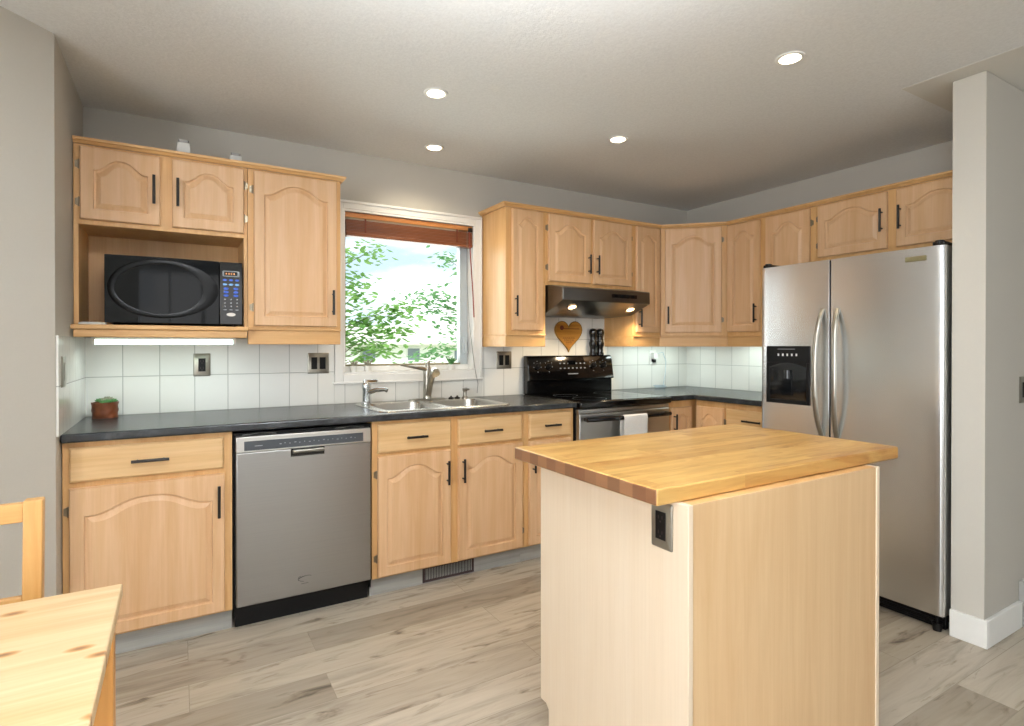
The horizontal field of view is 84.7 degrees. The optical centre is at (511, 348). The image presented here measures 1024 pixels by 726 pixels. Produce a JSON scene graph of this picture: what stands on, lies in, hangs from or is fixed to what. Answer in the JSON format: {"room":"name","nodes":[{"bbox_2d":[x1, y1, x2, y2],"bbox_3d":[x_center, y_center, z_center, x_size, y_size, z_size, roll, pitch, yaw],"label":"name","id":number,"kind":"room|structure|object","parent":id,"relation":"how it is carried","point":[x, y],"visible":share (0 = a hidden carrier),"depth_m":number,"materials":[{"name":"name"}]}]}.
{"room":"kitchen","nodes":[
{"label":"kitchen","id":0,"kind":"room"},
{"bbox_2d":[0,6,83,598],"bbox_3d":[-2.111,0.049,0.800,0.558,2.392,3.746,0,0,7],"label":"wall","id":1,"kind":"structure","parent":0,"point":[41,107],"depth_m":1.99,"materials":[{"name":"grey paint"}]},
{"bbox_2d":[61,356,65,387],"bbox_3d":[-1.712,0.086,2.148,0.008,0.118,0.075,0,0,-31],"label":"wall switch","id":2,"kind":"object","parent":1,"relation":"attached to","point":[63,358],"visible":1,"depth_m":2.13,"materials":[{"name":"silver metal"}]},
{"bbox_2d":[56,336,85,436],"bbox_3d":[-1.856,0.136,2.375,0.008,0.374,0.712,0,0,-31],"label":"backsplash","id":3,"kind":"structure","parent":1,"relation":"attached to","point":[71,398],"depth_m":2.30,"materials":[{"name":"white tile"}]},
{"bbox_2d":[83,106,686,416],"bbox_3d":[-0.319,0.034,3.787,4.392,2.392,0.150,0,0,-31],"label":"wall","id":4,"kind":"structure","parent":0,"point":[370,179],"depth_m":3.40,"materials":[{"name":"grey paint"}]},
{"bbox_2d":[70,143,247,337],"bbox_3d":[-1.645,-0.468,2.678,0.679,0.830,0.398,0,0,-31],"label":"upper cabinet","id":5,"kind":"object","parent":4,"relation":"attached to","point":[125,202],"visible":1,"depth_m":2.58,"materials":[{"name":"brown wood"}]},
{"bbox_2d":[78,322,106,324],"bbox_3d":[-1.800,-0.111,2.414,0.095,0.011,0.060,0,0,-31],"label":"case","id":6,"kind":"object","parent":5,"relation":"on","point":[103,323],"visible":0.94,"depth_m":2.39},
{"bbox_2d":[70,324,247,337],"bbox_3d":[-1.648,-0.079,2.679,0.673,0.054,0.398,0,0,-31],"label":"shelf","id":7,"kind":"object","parent":5,"relation":"attached to","point":[79,330],"depth_m":2.50,"materials":[{"name":"brown wood"}]},
{"bbox_2d":[91,337,235,344],"bbox_3d":[-1.611,-0.052,2.628,0.570,0.066,0.075,0,0,-31],"label":"light","id":8,"kind":"object","parent":5,"relation":"attached to","point":[94,340],"visible":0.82,"depth_m":2.59,"materials":[{"name":"white plastic"}]},
{"bbox_2d":[104,254,242,326],"bbox_3d":[-1.611,-0.260,2.704,0.542,0.307,0.343,0,0,-31],"label":"microwave","id":9,"kind":"object","parent":5,"relation":"on","point":[138,290],"visible":0.96,"depth_m":2.55,"materials":[{"name":"black plastic"}]},
{"bbox_2d":[176,139,190,159],"bbox_3d":[-1.572,-0.940,2.691,0.068,0.114,0.040,0,0,-31],"label":"holder","id":10,"kind":"object","parent":5,"relation":"on","point":[182,145],"visible":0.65,"depth_m":2.68,"materials":[{"name":"ceramic"}]},
{"bbox_2d":[72,135,346,183],"bbox_3d":[-1.454,-0.896,2.819,1.149,0.024,0.345,0,0,-31],"label":"crown molding","id":11,"kind":"structure","parent":5,"relation":"on","point":[76,139],"depth_m":2.63,"materials":[{"name":"brown wood"}]},
{"bbox_2d":[229,152,242,167],"bbox_3d":[-1.383,-0.930,2.814,0.068,0.094,0.040,0,0,-31],"label":"holder","id":12,"kind":"object","parent":5,"relation":"on","point":[235,156],"visible":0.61,"depth_m":2.80,"materials":[{"name":"ceramic"}]},
{"bbox_2d":[193,353,209,375],"bbox_3d":[-1.611,0.082,2.920,0.078,0.118,0.008,0,0,-31],"label":"wall outlet","id":13,"kind":"object","parent":4,"relation":"attached to","point":[201,362],"visible":1,"depth_m":2.92,"materials":[{"name":"silver metal"}]},
{"bbox_2d":[198,358,205,371],"bbox_3d":[-1.609,0.082,2.917,0.033,0.068,0.002,0,0,-31],"label":"socket","id":14,"kind":"object","parent":13,"relation":"attached to","point":[201,361],"depth_m":2.92,"materials":[{"name":"black plastic"}]},
{"bbox_2d":[86,338,333,415],"bbox_3d":[-1.534,0.133,2.975,1.158,0.374,0.008,0,0,-31],"label":"backsplash","id":15,"kind":"structure","parent":4,"relation":"attached to","point":[144,378],"depth_m":2.93,"materials":[{"name":"white tile"}]},
{"bbox_2d":[247,169,340,344],"bbox_3d":[-1.168,-0.454,2.976,0.446,0.860,0.373,0,0,-31],"label":"upper cabinet","id":16,"kind":"object","parent":4,"relation":"attached to","point":[293,224],"visible":0.95,"depth_m":2.84,"materials":[{"name":"brown wood"}]},
{"bbox_2d":[307,353,328,373],"bbox_3d":[-1.108,0.081,3.217,0.118,0.118,0.008,0,0,-31],"label":"wall outlet","id":17,"kind":"object","parent":4,"relation":"attached to","point":[316,362],"visible":1,"depth_m":3.21,"materials":[{"name":"silver metal"}]},
{"bbox_2d":[311,357,316,368],"bbox_3d":[-1.127,0.081,3.203,0.033,0.068,0.002,0,0,-31],"label":"socket","id":18,"kind":"object","parent":17,"relation":"attached to","point":[313,359],"depth_m":3.20,"materials":[{"name":"black plastic"}]},
{"bbox_2d":[320,357,325,368],"bbox_3d":[-1.087,0.081,3.227,0.033,0.068,0.002,0,0,-31],"label":"socket","id":19,"kind":"object","parent":17,"relation":"attached to","point":[322,359],"depth_m":3.23,"materials":[{"name":"black plastic"}]},
{"bbox_2d":[334,380,481,403],"bbox_3d":[-0.620,0.261,3.517,0.964,0.112,0.008,0,0,-31],"label":"backsplash","id":20,"kind":"structure","parent":4,"relation":"attached to","point":[343,393],"depth_m":3.48,"materials":[{"name":"white tile"}]},
{"bbox_2d":[333,199,483,384],"bbox_3d":[-0.654,-0.335,3.568,0.983,1.078,0.171,0,0,-31],"label":"window","id":21,"kind":"structure","parent":4,"relation":"in","point":[464,369],"depth_m":3.65,"materials":[{"name":"white paint"}]},
{"bbox_2d":[348,359,357,371],"bbox_3d":[-0.948,0.099,3.363,0.058,0.075,0.059,0,0,-31],"label":"potted succulent","id":22,"kind":"object","parent":21,"relation":"on","point":[353,367],"visible":1,"depth_m":3.35,"materials":[{"name":"white ceramic"}]},
{"bbox_2d":[350,366,356,371],"bbox_3d":[-0.947,0.119,3.363,0.040,0.035,0.040,0,0,-31],"label":"pot","id":23,"kind":"object","parent":22,"relation":"attached to","point":[353,368],"depth_m":3.35,"materials":[{"name":"white plastic"}]},
{"bbox_2d":[363,360,372,371],"bbox_3d":[-0.874,0.099,3.406,0.061,0.076,0.076,0,0,-14],"label":"potted succulent","id":24,"kind":"object","parent":21,"relation":"on","point":[367,367],"visible":1,"depth_m":3.39,"materials":[{"name":"white ceramic"}]},
{"bbox_2d":[365,366,370,371],"bbox_3d":[-0.874,0.119,3.406,0.040,0.035,0.040,0,0,-31],"label":"pot","id":25,"kind":"object","parent":24,"relation":"on","point":[367,368],"depth_m":3.39,"materials":[{"name":"white plastic"}]},
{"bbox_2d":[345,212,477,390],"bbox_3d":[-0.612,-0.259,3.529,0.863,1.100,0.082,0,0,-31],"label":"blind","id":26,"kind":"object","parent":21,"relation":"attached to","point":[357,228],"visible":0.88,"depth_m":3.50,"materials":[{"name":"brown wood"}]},
{"bbox_2d":[446,356,456,369],"bbox_3d":[-0.398,0.090,3.691,0.072,0.090,0.080,0,0,-31],"label":"potted succulent","id":27,"kind":"object","parent":21,"relation":"on","point":[452,360],"visible":1,"depth_m":3.67,"materials":[{"name":"white ceramic"}]},
{"bbox_2d":[448,364,453,369],"bbox_3d":[-0.400,0.117,3.687,0.040,0.035,0.040,0,0,-31],"label":"pot","id":28,"kind":"object","parent":27,"relation":"on","point":[450,366],"depth_m":3.67,"materials":[{"name":"white ceramic"}]},
{"bbox_2d":[496,351,510,368],"bbox_3d":[-0.054,0.076,3.842,0.118,0.118,0.008,0,0,-31],"label":"wall outlet","id":29,"kind":"object","parent":4,"relation":"attached to","point":[503,358],"visible":1,"depth_m":3.84,"materials":[{"name":"silver metal"}]},
{"bbox_2d":[499,355,502,364],"bbox_3d":[-0.073,0.076,3.828,0.033,0.068,0.002,0,0,-31],"label":"socket","id":30,"kind":"object","parent":29,"relation":"attached to","point":[500,356],"depth_m":3.83,"materials":[{"name":"black plastic"}]},
{"bbox_2d":[505,355,508,364],"bbox_3d":[-0.033,0.076,3.851,0.033,0.068,0.002,0,0,-31],"label":"socket","id":31,"kind":"object","parent":29,"relation":"attached to","point":[506,356],"depth_m":3.85,"materials":[{"name":"black plastic"}]},
{"bbox_2d":[482,206,545,346],"bbox_3d":[0.020,-0.452,3.680,0.298,0.872,0.373,0,0,-31],"label":"upper cabinet","id":32,"kind":"object","parent":4,"relation":"attached to","point":[513,239],"visible":1,"depth_m":3.56,"materials":[{"name":"brown wood"}]},
{"bbox_2d":[478,170,952,228],"bbox_3d":[1.188,-0.900,3.607,2.776,0.024,1.057,0,0,18],"label":"crown molding","id":33,"kind":"structure","parent":32,"relation":"on","point":[949,173],"depth_m":3.61,"materials":[{"name":"brown wood"}]},
{"bbox_2d":[554,321,581,351],"bbox_3d":[0.413,-0.090,4.112,0.246,0.228,0.015,0,0,-31],"label":"plaque","id":34,"kind":"object","parent":4,"relation":"attached to","point":[567,335],"visible":1,"depth_m":4.11,"materials":[{"name":"brown wood"}]},
{"bbox_2d":[545,317,603,340],"bbox_3d":[0.381,-0.144,4.108,0.753,0.168,0.008,0,0,-31],"label":"backsplash","id":35,"kind":"structure","parent":4,"relation":"attached to","point":[550,322],"depth_m":4.17,"materials":[{"name":"white tile"}]},
{"bbox_2d":[482,341,686,395],"bbox_3d":[0.635,0.126,4.260,1.952,0.374,0.008,0,0,-31],"label":"backsplash","id":36,"kind":"structure","parent":4,"relation":"attached to","point":[632,369],"depth_m":4.36,"materials":[{"name":"white tile"}]},
{"bbox_2d":[545,212,632,289],"bbox_3d":[0.473,-0.654,3.947,0.756,0.470,0.373,0,0,-31],"label":"upper cabinet","id":37,"kind":"object","parent":4,"relation":"attached to","point":[579,251],"visible":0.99,"depth_m":3.79,"materials":[{"name":"brown wood"}]},
{"bbox_2d":[545,285,649,317],"bbox_3d":[0.510,-0.324,3.890,0.736,0.186,0.495,0,0,-31],"label":"range hood","id":38,"kind":"object","parent":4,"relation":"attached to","point":[560,301],"visible":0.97,"depth_m":3.70,"materials":[{"name":"metal"}]},
{"bbox_2d":[604,225,660,346],"bbox_3d":[0.913,-0.454,4.209,0.266,0.872,0.373,0,0,-31],"label":"upper cabinet","id":39,"kind":"object","parent":4,"relation":"attached to","point":[642,328],"visible":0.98,"depth_m":4.09,"materials":[{"name":"brown wood"}]},
{"bbox_2d":[649,350,655,364],"bbox_3d":[1.140,0.068,4.550,0.078,0.118,0.008,0,0,-31],"label":"wall outlet","id":40,"kind":"object","parent":4,"relation":"attached to","point":[650,351],"visible":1,"depth_m":4.54,"materials":[{"name":"white plastic"}]},
{"bbox_2d":[651,352,666,387],"bbox_3d":[1.189,0.167,4.514,0.187,0.286,0.106,0,0,-31],"label":"charger","id":41,"kind":"object","parent":40,"relation":"attached to","point":[654,355],"visible":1,"depth_m":4.52,"materials":[{"name":"white plastic"}]},
{"bbox_2d":[0,0,1023,210],"bbox_3d":[0.997,-1.207,0.783,8.300,0.120,6.650,0,0,-31],"label":"ceiling","id":42,"kind":"structure","parent":0,"point":[537,90],"depth_m":2.39,"materials":[{"name":"paint"}]},
{"bbox_2d":[424,144,443,150],"bbox_3d":[-0.447,-1.156,3.229,0.112,0.006,0.112,0,0,-31],"label":"recessed light","id":43,"kind":"object","parent":42,"relation":"in","point":[431,147],"visible":1,"depth_m":3.22,"materials":[{"name":"white paint"}]},
{"bbox_2d":[423,87,447,98],"bbox_3d":[-0.343,-1.152,2.537,0.112,0.006,0.112,0,0,-31],"label":"recessed light","id":44,"kind":"object","parent":42,"relation":"in","point":[433,92],"visible":1,"depth_m":2.53,"materials":[{"name":"white paint"}]},
{"bbox_2d":[608,135,627,142],"bbox_3d":[0.585,-1.155,3.101,0.112,0.006,0.112,0,0,-31],"label":"recessed light","id":45,"kind":"object","parent":42,"relation":"in","point":[619,138],"visible":1,"depth_m":3.10,"materials":[{"name":"white paint"}]},
{"bbox_2d":[775,51,805,65],"bbox_3d":[1.103,-1.151,2.229,0.112,0.006,0.112,0,0,-31],"label":"recessed light","id":46,"kind":"object","parent":42,"relation":"in","point":[792,57],"visible":1,"depth_m":2.22,"materials":[{"name":"white paint"}]},
{"bbox_2d":[115,557,1023,725],"bbox_3d":[0.997,1.305,0.795,8.300,0.120,6.650,0,0,-31],"label":"floor","id":47,"kind":"structure","parent":0,"point":[462,650],"depth_m":2.19,"materials":[{"name":"grey wood"}]},
{"bbox_2d":[0,497,44,604],"bbox_3d":[-1.143,0.790,0.983,0.444,0.908,0.430,0,0,-31],"label":"dining chair","id":48,"kind":"object","parent":47,"relation":"on","point":[31,511],"visible":0.59,"depth_m":1.24,"materials":[{"name":"brown wood"}]},
{"bbox_2d":[0,584,122,725],"bbox_3d":[-1.142,0.876,0.553,1.195,0.740,0.818,0,0,-31],"label":"dining table","id":49,"kind":"object","parent":47,"relation":"on","point":[57,653],"visible":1,"depth_m":0.94,"materials":[{"name":"brown wood"}]},
{"bbox_2d":[62,432,231,653],"bbox_3d":[-1.614,0.797,2.543,0.586,0.878,0.653,0,0,-31],"label":"base cabinet","id":50,"kind":"object","parent":47,"relation":"on","point":[151,517],"visible":0.87,"depth_m":2.30,"materials":[{"name":"brown wood"}]},
{"bbox_2d":[60,394,576,443],"bbox_3d":[-0.821,0.337,3.022,2.446,0.035,0.639,0,0,-31],"label":"countertop","id":51,"kind":"structure","parent":50,"relation":"on","point":[131,426],"depth_m":2.68,"materials":[{"name":"grey stone"}]},
{"bbox_2d":[91,396,118,418],"bbox_3d":[-1.905,0.272,2.631,0.108,0.098,0.110,0,0,-31],"label":"potted succulent","id":52,"kind":"object","parent":51,"relation":"on","point":[106,407],"visible":1,"depth_m":2.60,"materials":[{"name":"brown ceramic"}]},
{"bbox_2d":[361,379,387,403],"bbox_3d":[-0.789,0.244,3.245,0.163,0.137,0.075,0,0,3],"label":"tap","id":53,"kind":"object","parent":51,"relation":"on","point":[366,391],"visible":1,"depth_m":3.22,"materials":[{"name":"silver metal"}]},
{"bbox_2d":[400,360,445,400],"bbox_3d":[-0.519,0.191,3.365,0.321,0.242,0.197,0,0,-31],"label":"tap","id":54,"kind":"object","parent":51,"relation":"on","point":[429,374],"visible":1,"depth_m":3.41,"materials":[{"name":"silver metal"}]},
{"bbox_2d":[355,397,508,411],"bbox_3d":[-0.458,0.394,3.235,0.774,0.160,0.513,0,0,-31],"label":"sink","id":55,"kind":"object","parent":51,"relation":"in","point":[388,406],"visible":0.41,"depth_m":3.30,"materials":[{"name":"metal"}]},
{"bbox_2d":[462,387,469,397],"bbox_3d":[-0.290,0.277,3.561,0.042,0.070,0.077,0,0,-31],"label":"soap pump","id":56,"kind":"object","parent":55,"relation":"on","point":[465,389],"visible":1,"depth_m":3.56,"materials":[{"name":"silver metal"}]},
{"bbox_2d":[232,422,370,626],"bbox_3d":[-1.089,0.802,2.838,0.606,0.866,0.623,0,0,-31],"label":"dishwasher","id":57,"kind":"object","parent":47,"relation":"on","point":[301,496],"visible":0.98,"depth_m":2.58,"materials":[{"name":"silver metal"}]},
{"bbox_2d":[367,412,523,595],"bbox_3d":[-0.451,0.793,3.233,0.883,0.878,0.653,0,0,-31],"label":"base cabinet","id":58,"kind":"object","parent":47,"relation":"on","point":[445,490],"visible":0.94,"depth_m":2.95,"materials":[{"name":"brown wood"}]},
{"bbox_2d":[422,558,473,582],"bbox_3d":[-0.340,1.187,3.025,0.300,0.082,0.004,0,0,-31],"label":"register","id":59,"kind":"object","parent":58,"relation":"attached to","point":[424,580],"visible":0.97,"depth_m":3.02,"materials":[{"name":"black plastic"}]},
{"bbox_2d":[520,408,572,561],"bbox_3d":[0.080,0.792,3.547,0.350,0.878,0.653,0,0,-31],"label":"base cabinet","id":60,"kind":"object","parent":47,"relation":"on","point":[554,425],"visible":0.37,"depth_m":3.26,"materials":[{"name":"brown wood"}]},
{"bbox_2d":[523,355,671,440],"bbox_3d":[0.581,0.624,3.806,0.758,1.152,0.699,0,0,-31],"label":"electric range","id":61,"kind":"object","parent":47,"relation":"on","point":[586,380],"visible":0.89,"depth_m":3.85,"materials":[{"name":"black metal"}]},
{"bbox_2d":[541,360,606,373],"bbox_3d":[0.429,0.131,4.044,0.651,0.098,0.017,0,0,-31],"label":"control panel","id":62,"kind":"object","parent":61,"relation":"attached to","point":[547,366],"depth_m":4.05,"materials":[{"name":"black plastic"}]},
{"bbox_2d":[589,328,596,354],"bbox_3d":[0.605,-0.054,4.189,0.062,0.199,0.062,0,0,-31],"label":"pepper mill","id":63,"kind":"object","parent":61,"relation":"on","point":[592,332],"visible":0.99,"depth_m":4.17,"materials":[{"name":"black ceramic"}]},
{"bbox_2d":[525,390,670,408],"bbox_3d":[0.570,0.335,3.823,0.758,0.045,0.656,0,0,-31],"label":"cooktop","id":64,"kind":"object","parent":61,"relation":"in","point":[585,399],"depth_m":3.66,"materials":[{"name":"black glass"}]},
{"bbox_2d":[597,329,603,354],"bbox_3d":[0.661,-0.054,4.222,0.062,0.199,0.062,0,0,-31],"label":"pepper mill","id":65,"kind":"object","parent":61,"relation":"on","point":[600,332],"visible":0.86,"depth_m":4.20,"materials":[{"name":"black wood"}]},
{"bbox_2d":[620,413,647,435],"bbox_3d":[0.766,0.518,3.523,0.202,0.222,0.043,0,0,-31],"label":"hand towel","id":66,"kind":"object","parent":61,"relation":"hanging from","point":[632,424],"visible":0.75,"depth_m":3.50,"materials":[{"name":"white fabric"}]},
{"bbox_2d":[668,400,695,430],"bbox_3d":[1.272,0.788,4.254,0.874,0.878,0.653,0,0,-31],"label":"base cabinet","id":67,"kind":"object","parent":47,"relation":"on","point":[683,416],"visible":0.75,"depth_m":3.86,"materials":[{"name":"brown wood"}]},
{"bbox_2d":[610,386,761,406],"bbox_3d":[1.438,0.333,3.965,0.871,0.035,1.319,0,0,-31],"label":"countertop","id":68,"kind":"structure","parent":67,"relation":"on","point":[677,393],"depth_m":3.90,"materials":[{"name":"grey stone"}]},
{"bbox_2d":[515,424,897,725],"bbox_3d":[0.644,0.779,1.823,1.085,0.921,0.667,0,0,-31],"label":"kitchen island","id":69,"kind":"object","parent":47,"relation":"on","point":[763,609],"visible":1,"depth_m":1.53,"materials":[{"name":"brown wood"}]},
{"bbox_2d":[651,504,672,551],"bbox_3d":[0.361,0.426,1.359,0.008,0.112,0.068,0,0,-31],"label":"wall outlet","id":70,"kind":"object","parent":69,"relation":"attached to","point":[662,516],"visible":0.88,"depth_m":1.35,"materials":[{"name":"silver metal"}]},
{"bbox_2d":[655,510,665,540],"bbox_3d":[0.358,0.426,1.357,0.002,0.068,0.033,0,0,-31],"label":"socket","id":71,"kind":"object","parent":70,"relation":"attached to","point":[660,515],"depth_m":1.36,"materials":[{"name":"black plastic"}]},
{"bbox_2d":[696,400,725,427],"bbox_3d":[1.598,0.790,3.955,0.619,0.878,0.254,0,0,-31],"label":"base cabinet","id":72,"kind":"object","parent":47,"relation":"on","point":[708,413],"visible":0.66,"depth_m":3.79,"materials":[{"name":"brown wood"}]},
{"bbox_2d":[726,403,761,427],"bbox_3d":[1.758,0.791,3.652,0.653,0.878,0.445,0,0,-31],"label":"base cabinet","id":73,"kind":"object","parent":47,"relation":"on","point":[748,415],"visible":0.1,"depth_m":3.56,"materials":[{"name":"brown wood"}]},
{"bbox_2d":[762,240,951,631],"bbox_3d":[1.970,0.378,3.003,0.901,1.712,0.890,0,0,-31],"label":"fridge","id":74,"kind":"object","parent":47,"relation":"on","point":[856,348],"visible":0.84,"depth_m":2.61,"materials":[{"name":"silver metal"}]},
{"bbox_2d":[766,346,809,405],"bbox_3d":[1.489,0.140,3.037,0.052,0.312,0.250,0,0,-31],"label":"dispenser","id":75,"kind":"object","parent":74,"relation":"on","point":[787,367],"depth_m":3.03,"materials":[{"name":"black plastic"}]},
{"bbox_2d":[879,596,948,629],"bbox_3d":[1.687,1.197,2.839,0.034,0.064,0.866,0,0,-31],"label":"grille","id":76,"kind":"object","parent":74,"relation":"attached to","point":[909,611],"depth_m":2.57,"materials":[{"name":"black plastic"}]},
{"bbox_2d":[686,141,952,391],"bbox_3d":[2.098,0.034,3.839,0.120,2.392,2.225,0,0,-31],"label":"wall","id":77,"kind":"structure","parent":0,"point":[938,158],"depth_m":3.68,"materials":[{"name":"grey paint"}]},
{"bbox_2d":[659,226,727,346],"bbox_3d":[1.370,-0.455,4.312,0.638,0.872,0.658,0,0,-31],"label":"upper cabinet","id":78,"kind":"object","parent":77,"relation":"attached to","point":[693,260],"visible":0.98,"depth_m":4.09,"materials":[{"name":"brown wood"}]},
{"bbox_2d":[686,347,761,391],"bbox_3d":[1.817,0.146,4.188,0.008,0.336,1.322,0,0,-31],"label":"backsplash","id":79,"kind":"structure","parent":77,"relation":"attached to","point":[737,368],"depth_m":4.42,"materials":[{"name":"white tile"}]},
{"bbox_2d":[727,206,815,346],"bbox_3d":[1.821,-0.452,3.833,0.353,0.872,0.663,0,0,-31],"label":"upper cabinet","id":80,"kind":"object","parent":77,"relation":"attached to","point":[789,238],"visible":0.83,"depth_m":3.83,"materials":[{"name":"brown wood"}]},
{"bbox_2d":[816,176,952,260],"bbox_3d":[2.224,-0.711,3.152,0.353,0.348,0.915,0,0,-31],"label":"upper cabinet","id":81,"kind":"object","parent":77,"relation":"attached to","point":[919,215],"visible":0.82,"depth_m":3.12,"materials":[{"name":"brown wood"}]},
{"bbox_2d":[902,46,1023,112],"bbox_3d":[3.834,-1.149,1.346,2.445,0.001,4.125,0,0,-31],"label":"ceiling","id":82,"kind":"structure","parent":77,"relation":"attached to","point":[1008,66],"depth_m":2.38,"materials":[{"name":"paint"}]},
{"bbox_2d":[951,71,1023,619],"bbox_3d":[2.935,0.040,2.973,2.338,2.388,0.118,0,0,-31],"label":"wall partition","id":83,"kind":"structure","parent":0,"point":[987,440],"depth_m":2.39,"materials":[{"name":"grey paint"}]},
{"bbox_2d":[949,601,1021,648],"bbox_3d":[2.078,1.179,2.461,0.366,0.115,0.134,0,0,-31],"label":"baseboard","id":84,"kind":"structure","parent":83,"relation":"attached to","point":[986,633],"depth_m":2.38,"materials":[{"name":"white paint"}]},
{"bbox_2d":[1019,579,1023,626],"bbox_3d":[2.413,1.136,2.583,0.330,0.200,0.030,0,0,-31],"label":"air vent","id":85,"kind":"object","parent":83,"relation":"in","point":[1021,582],"visible":0.67,"depth_m":2.50,"materials":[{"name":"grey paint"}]},
{"bbox_2d":[1019,376,1023,402],"bbox_3d":[2.292,0.182,2.519,0.075,0.118,0.009,0,0,-31],"label":"wall switch","id":86,"kind":"object","parent":83,"relation":"attached to","point":[1021,379],"visible":1,"depth_m":2.50,"materials":[{"name":"silver metal"}]},
{"label":"outside","id":87,"kind":"structure","parent":0,"visible":0},
{"bbox_3d":[-7.137,2.019,40.704,90.000,0.150,69.400,0,0,-31],"label":"lawn","id":88,"kind":"structure","parent":87,"visible":0},
{"bbox_2d":[345,239,431,363],"bbox_3d":[-1.840,0.220,6.428,1.816,3.808,0.945,0,0,-16],"label":"tree","id":89,"kind":"object","parent":88,"relation":"on","point":[367,322],"visible":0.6,"depth_m":6.47,"materials":[{"name":"green plant"}]},
{"bbox_2d":[346,325,456,363],"bbox_3d":[-5.390,0.304,33.826,16.000,3.350,8.200,0,0,-31],"label":"house","id":90,"kind":"structure","parent":88,"relation":"on","point":[421,334],"depth_m":30.09,"materials":[{"name":"beige"}]},
{"bbox_2d":[391,245,456,362],"bbox_3d":[-0.761,0.005,8.552,0.927,4.202,2.378,0,0,45],"label":"tree","id":91,"kind":"object","parent":88,"relation":"on","point":[451,319],"visible":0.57,"depth_m":8.16,"materials":[{"name":"green plant"}]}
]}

